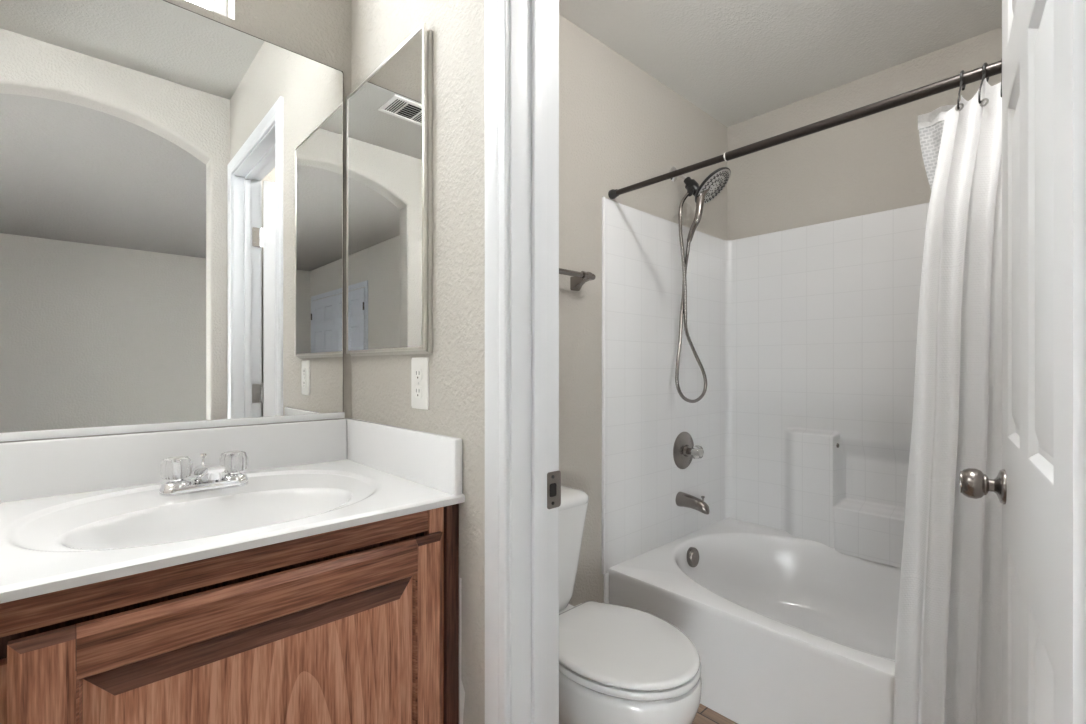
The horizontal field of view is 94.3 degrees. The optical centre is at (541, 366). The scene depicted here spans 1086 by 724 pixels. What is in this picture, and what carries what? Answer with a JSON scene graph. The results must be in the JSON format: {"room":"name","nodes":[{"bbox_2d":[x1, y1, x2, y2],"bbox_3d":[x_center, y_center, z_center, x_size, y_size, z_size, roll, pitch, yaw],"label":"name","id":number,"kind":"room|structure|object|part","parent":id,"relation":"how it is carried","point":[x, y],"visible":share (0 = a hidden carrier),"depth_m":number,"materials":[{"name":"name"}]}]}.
{"room":"bathroom","nodes":[
{"label":"bathroom","id":0,"kind":"room"},
{"bbox_2d":[0,0,726,605],"bbox_3d":[-0.311,-0.120,1.677,3.970,2.687,0.120,0,0,-43],"label":"wall","id":1,"kind":"structure","parent":0,"point":[620,127],"depth_m":2.06,"materials":[{"name":"grey paint"}]},
{"bbox_2d":[0,0,344,441],"bbox_3d":[-1.085,-0.333,0.868,1.490,0.945,0.012,0,0,-43],"label":"wall mirror","id":2,"kind":"object","parent":1,"relation":"attached to","point":[171,175],"visible":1,"depth_m":1.10,"materials":[{"name":"clear glass"}]},
{"bbox_2d":[0,419,346,502],"bbox_3d":[-1.081,0.197,0.864,1.494,0.112,0.022,0,0,-43],"label":"backsplash","id":3,"kind":"structure","parent":1,"relation":"attached to","point":[31,469],"depth_m":1.07,"materials":[{"name":"white stone"}]},
{"bbox_2d":[187,0,226,16],"bbox_3d":[-1.121,-1.044,0.972,0.883,0.432,0.040,0,0,-43],"label":"window","id":4,"kind":"structure","parent":1,"relation":"in","point":[218,6],"depth_m":1.25,"materials":[{"name":"white paint"}]},
{"bbox_3d":[-1.121,-1.044,0.972,0.819,0.368,0.004,0,0,-43],"label":"pane","id":5,"kind":"part","parent":4,"relation":"part of","materials":[{"name":"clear glass"}]},
{"bbox_3d":[-1.121,-1.044,0.972,0.883,0.432,0.040,0,0,-43],"label":"frame","id":6,"kind":"part","parent":4,"relation":"part of","materials":[{"name":"white paint"}]},
{"bbox_2d":[559,268,594,290],"bbox_3d":[-0.024,-0.335,1.804,0.570,0.065,0.086,0,0,-43],"label":"towel bar","id":7,"kind":"object","parent":1,"relation":"attached to","point":[576,282],"visible":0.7,"depth_m":1.94,"materials":[{"name":"silver metal"}]},
{"bbox_3d":[0.161,-0.335,1.976,0.064,0.065,0.086,0,0,-43],"label":"bar post","id":8,"kind":"part","parent":7,"relation":"part of","materials":[{"name":"silver metal"}]},
{"bbox_2d":[669,167,730,402],"bbox_3d":[0.745,-0.406,2.385,0.263,1.160,0.279,0,0,-10],"label":"handheld shower","id":9,"kind":"object","parent":1,"relation":"attached to","point":[714,183],"visible":0.98,"depth_m":2.37,"materials":[{"name":"silver metal"}]},
{"bbox_3d":[0.738,-0.726,2.335,0.120,0.281,0.076,0,0,6],"label":"handle","id":10,"kind":"part","parent":9,"relation":"part of","materials":[{"name":"silver metal"}]},
{"bbox_2d":[602,197,928,603],"bbox_3d":[1.202,0.255,1.933,1.139,1.937,1.575,0,0,-43],"label":"shower surround","id":11,"kind":"object","parent":1,"relation":"attached to","point":[804,339],"visible":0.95,"depth_m":2.43,"materials":[{"name":"white plastic"}]},
{"bbox_2d":[673,432,703,468],"bbox_3d":[0.748,0.420,2.501,0.188,0.188,0.102,0,0,-43],"label":"shower valve","id":12,"kind":"object","parent":11,"relation":"attached to","point":[684,450],"visible":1,"depth_m":2.50,"materials":[{"name":"silver metal"}]},
{"bbox_3d":[0.765,0.420,2.482,0.072,0.065,0.045,0,0,-43],"label":"valve knob","id":13,"kind":"part","parent":12,"relation":"part of","materials":[{"name":"white plastic"}]},
{"bbox_2d":[675,492,709,514],"bbox_3d":[0.740,0.662,2.456,0.072,0.084,0.156,0,0,-43],"label":"tub spout","id":14,"kind":"object","parent":11,"relation":"attached to","point":[683,499],"visible":1,"depth_m":2.44,"materials":[{"name":"silver metal"}]},
{"bbox_2d":[608,60,1000,198],"bbox_3d":[0.832,-0.744,1.587,0.044,0.052,1.569,0,0,-43],"label":"shower rod","id":15,"kind":"object","parent":1,"relation":"attached to","point":[992,69],"visible":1,"depth_m":1.52,"materials":[{"name":"black metal"}]},
{"bbox_2d":[918,105,954,190],"bbox_3d":[1.224,-0.003,1.242,0.040,1.406,0.482,0,0,-43],"label":"liner","id":16,"kind":"object","parent":15,"relation":"hanging from","point":[930,125],"visible":0.03,"depth_m":1.40,"materials":[{"name":"grey fabric"}]},
{"bbox_2d":[893,78,1001,723],"bbox_3d":[1.133,0.236,1.181,0.146,1.908,0.507,0,0,-43],"label":"shower curtain","id":17,"kind":"object","parent":15,"relation":"hanging from","point":[948,655],"visible":0.47,"depth_m":1.25,"materials":[{"name":"white fabric"}]},
{"bbox_2d":[957,70,965,109],"bbox_3d":[1.079,-0.708,1.295,0.085,0.119,0.007,0,0,-43],"label":"curtain ring","id":18,"kind":"object","parent":15,"relation":"hanging from","point":[962,71],"visible":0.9,"depth_m":1.29,"materials":[{"name":"black metal"}]},
{"bbox_2d":[978,62,988,103],"bbox_3d":[1.108,-0.708,1.263,0.085,0.119,0.007,0,0,-38],"label":"curtain ring","id":19,"kind":"object","parent":15,"relation":"hanging from","point":[985,63],"visible":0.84,"depth_m":1.26,"materials":[{"name":"black metal"}]},
{"bbox_2d":[1000,58,1001,96],"bbox_3d":[1.132,-0.708,1.237,0.007,0.119,0.085,0,0,44],"label":"curtain ring","id":20,"kind":"object","parent":15,"relation":"hanging from","point":[1001,58],"visible":0.25,"depth_m":1.21,"materials":[{"name":"black metal"}]},
{"bbox_2d":[351,0,484,723],"bbox_3d":[0.090,-0.120,0.815,0.114,2.687,1.690,0,0,-43],"label":"wall","id":21,"kind":"structure","parent":0,"point":[380,384],"depth_m":1.01,"materials":[{"name":"grey paint"}]},
{"bbox_2d":[346,22,432,355],"bbox_3d":[-0.382,-0.380,1.224,0.021,0.702,0.415,0,0,-43],"label":"medicine cabinet","id":22,"kind":"object","parent":21,"relation":"attached to","point":[389,115],"visible":1,"depth_m":1.18,"materials":[{"name":"silver mirror"}]},
{"bbox_2d":[411,357,428,409],"bbox_3d":[-0.271,0.036,1.115,0.008,0.114,0.071,0,0,-43],"label":"wall outlet","id":23,"kind":"object","parent":21,"relation":"attached to","point":[419,365],"visible":1,"depth_m":1.11,"materials":[{"name":"white plastic"}]},
{"bbox_2d":[414,386,421,397],"bbox_3d":[-0.273,0.056,1.113,0.002,0.027,0.033,0,0,-43],"label":"receptacle","id":24,"kind":"object","parent":23,"relation":"attached to","point":[417,389],"depth_m":1.11,"materials":[{"name":"white plastic"}]},
{"bbox_2d":[414,368,421,380],"bbox_3d":[-0.273,0.017,1.113,0.002,0.027,0.033,0,0,-43],"label":"receptacle","id":25,"kind":"object","parent":23,"relation":"attached to","point":[417,371],"depth_m":1.11,"materials":[{"name":"white plastic"}]},
{"bbox_2d":[485,0,560,723],"bbox_3d":[0.233,0.117,0.662,0.140,2.211,0.850,0,0,-43],"label":"door frame","id":26,"kind":"structure","parent":21,"relation":"attached to","point":[523,475],"depth_m":0.91,"materials":[{"name":"white paint"}]},
{"bbox_3d":[0.186,0.117,0.619,0.014,2.210,0.850,0,0,-43],"label":"casing","id":27,"kind":"part","parent":26,"relation":"part of","materials":[{"name":"white paint"}]},
{"bbox_3d":[0.023,0.233,0.954,0.036,0.069,0.002,0,0,-43],"label":"strike plate","id":28,"kind":"part","parent":26,"relation":"part of","materials":[{"name":"silver metal"}]},
{"bbox_3d":[0.279,0.117,0.705,0.014,2.210,0.850,0,0,-43],"label":"casing","id":29,"kind":"part","parent":26,"relation":"part of","materials":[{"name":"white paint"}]},
{"bbox_2d":[959,0,1085,723],"bbox_3d":[0.697,0.147,0.741,0.172,2.127,0.750,0,0,44],"label":"door","id":30,"kind":"structure","parent":21,"relation":"in","point":[1040,486],"depth_m":0.63,"materials":[{"name":"white paint"}]},
{"bbox_3d":[0.867,0.233,1.004,0.060,0.060,0.057,0,0,-43],"label":"knob","id":31,"kind":"part","parent":30,"relation":"part of","materials":[{"name":"silver metal"}]},
{"bbox_2d":[693,704,737,723],"bbox_3d":[0.235,1.273,1.091,3.970,0.100,1.722,0,0,-43],"label":"floor","id":32,"kind":"structure","parent":0,"point":[705,715],"depth_m":1.76,"materials":[{"name":"brown wood"}]},
{"bbox_2d":[0,503,458,723],"bbox_3d":[-0.893,0.745,0.678,1.508,0.956,0.546,0,0,-43],"label":"vanity cabinet","id":33,"kind":"object","parent":32,"relation":"on","point":[359,624],"visible":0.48,"depth_m":0.75,"materials":[{"name":"brown wood"}]},
{"bbox_3d":[-0.751,0.290,0.479,1.444,0.046,0.020,0,0,-43],"label":"rail","id":34,"kind":"part","parent":33,"relation":"part of","materials":[{"name":"brown wood"}]},
{"bbox_2d":[0,418,464,603],"bbox_3d":[-0.893,0.261,0.677,1.514,0.239,0.552,0,0,-43],"label":"countertop","id":35,"kind":"structure","parent":33,"relation":"on","point":[75,511],"depth_m":0.99,"materials":[{"name":"white stone"}]},
{"bbox_2d":[159,450,248,496],"bbox_3d":[-0.686,0.221,1.039,0.158,0.074,0.142,0,0,-43],"label":"faucet","id":36,"kind":"object","parent":35,"relation":"on","point":[204,477],"visible":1,"depth_m":1.03,"materials":[{"name":"silver metal"}]},
{"bbox_3d":[-0.746,0.207,1.030,0.051,0.042,0.053,0,0,-43],"label":"handle knob","id":37,"kind":"part","parent":36,"relation":"part of","materials":[{"name":"white plastic"}]},
{"bbox_3d":[-0.729,0.217,1.086,0.014,0.062,0.014,0,0,-43],"label":"lift rod","id":38,"kind":"part","parent":36,"relation":"part of","materials":[{"name":"silver metal"}]},
{"bbox_3d":[-0.709,0.249,1.064,0.158,0.016,0.054,0,0,-43],"label":"plate","id":39,"kind":"part","parent":36,"relation":"part of","materials":[{"name":"silver metal"}]},
{"bbox_3d":[-0.681,0.222,1.034,0.048,0.052,0.127,0,0,-43],"label":"spout","id":40,"kind":"part","parent":36,"relation":"part of","materials":[{"name":"silver metal"}]},
{"bbox_3d":[-0.672,0.207,1.099,0.051,0.042,0.053,0,0,-43],"label":"handle knob","id":41,"kind":"part","parent":36,"relation":"part of","materials":[{"name":"white plastic"}]},
{"bbox_3d":[-0.402,0.349,0.775,0.460,0.060,0.020,0,0,-43],"label":"door rail","id":42,"kind":"part","parent":33,"relation":"part of","materials":[{"name":"brown wood"}]},
{"bbox_3d":[-0.402,0.695,0.774,0.473,0.643,0.016,0,0,-43],"label":"cabinet door","id":43,"kind":"part","parent":33,"relation":"part of","materials":[{"name":"brown wood"}]},
{"bbox_2d":[559,485,701,723],"bbox_3d":[0.159,0.829,1.556,0.408,0.788,0.685,0,0,-43],"label":"toilet","id":44,"kind":"object","parent":32,"relation":"on","point":[618,664],"visible":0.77,"depth_m":1.38,"materials":[{"name":"white ceramic"}]},
{"bbox_3d":[-0.007,0.661,1.734,0.352,0.367,0.184,0,0,-43],"label":"tank","id":45,"kind":"part","parent":44,"relation":"part of","materials":[{"name":"white ceramic"}]},
{"bbox_3d":[-0.007,0.458,1.734,0.370,0.045,0.198,0,0,-43],"label":"tank lid","id":46,"kind":"part","parent":44,"relation":"part of","materials":[{"name":"white ceramic"}]},
{"bbox_3d":[0.230,0.803,1.479,0.400,0.024,0.467,0,0,-43],"label":"lid","id":47,"kind":"part","parent":44,"relation":"part of","materials":[{"name":"white plastic"}]},
{"bbox_3d":[0.234,0.829,1.475,0.406,0.022,0.460,0,0,-43],"label":"seat","id":48,"kind":"part","parent":44,"relation":"part of","materials":[{"name":"white plastic"}]},
{"bbox_3d":[0.198,1.033,1.514,0.408,0.380,0.572,0,0,-43],"label":"bowl","id":49,"kind":"part","parent":44,"relation":"part of","materials":[{"name":"white ceramic"}]},
{"bbox_2d":[609,518,900,723],"bbox_3d":[1.200,1.038,1.925,1.051,0.371,1.560,0,0,-43],"label":"bathtub","id":50,"kind":"object","parent":32,"relation":"on","point":[783,627],"visible":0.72,"depth_m":2.02,"materials":[{"name":"white ceramic"}]},
{"bbox_3d":[0.729,0.926,2.453,0.092,0.095,0.047,0,0,-43],"label":"overflow plate","id":51,"kind":"part","parent":50,"relation":"part of","materials":[{"name":"silver metal"}]},
{"bbox_3d":[0.743,0.923,2.438,0.072,0.072,0.011,0,0,-43],"label":"overflow knob","id":52,"kind":"part","parent":50,"relation":"part of","materials":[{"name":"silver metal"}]},
{"bbox_2d":[559,0,1001,126],"bbox_3d":[0.901,-1.414,1.651,2.232,0.100,1.570,0,0,-43],"label":"ceiling","id":53,"kind":"structure","parent":0,"point":[736,61],"depth_m":2.10,"materials":[{"name":"white paint"}]},
{"bbox_2d":[727,27,1001,239],"bbox_3d":[1.696,-0.120,2.309,0.172,2.687,1.690,0,0,-43],"label":"wall","id":54,"kind":"structure","parent":0,"point":[874,163],"depth_m":2.43,"materials":[{"name":"grey paint"}]}
]}

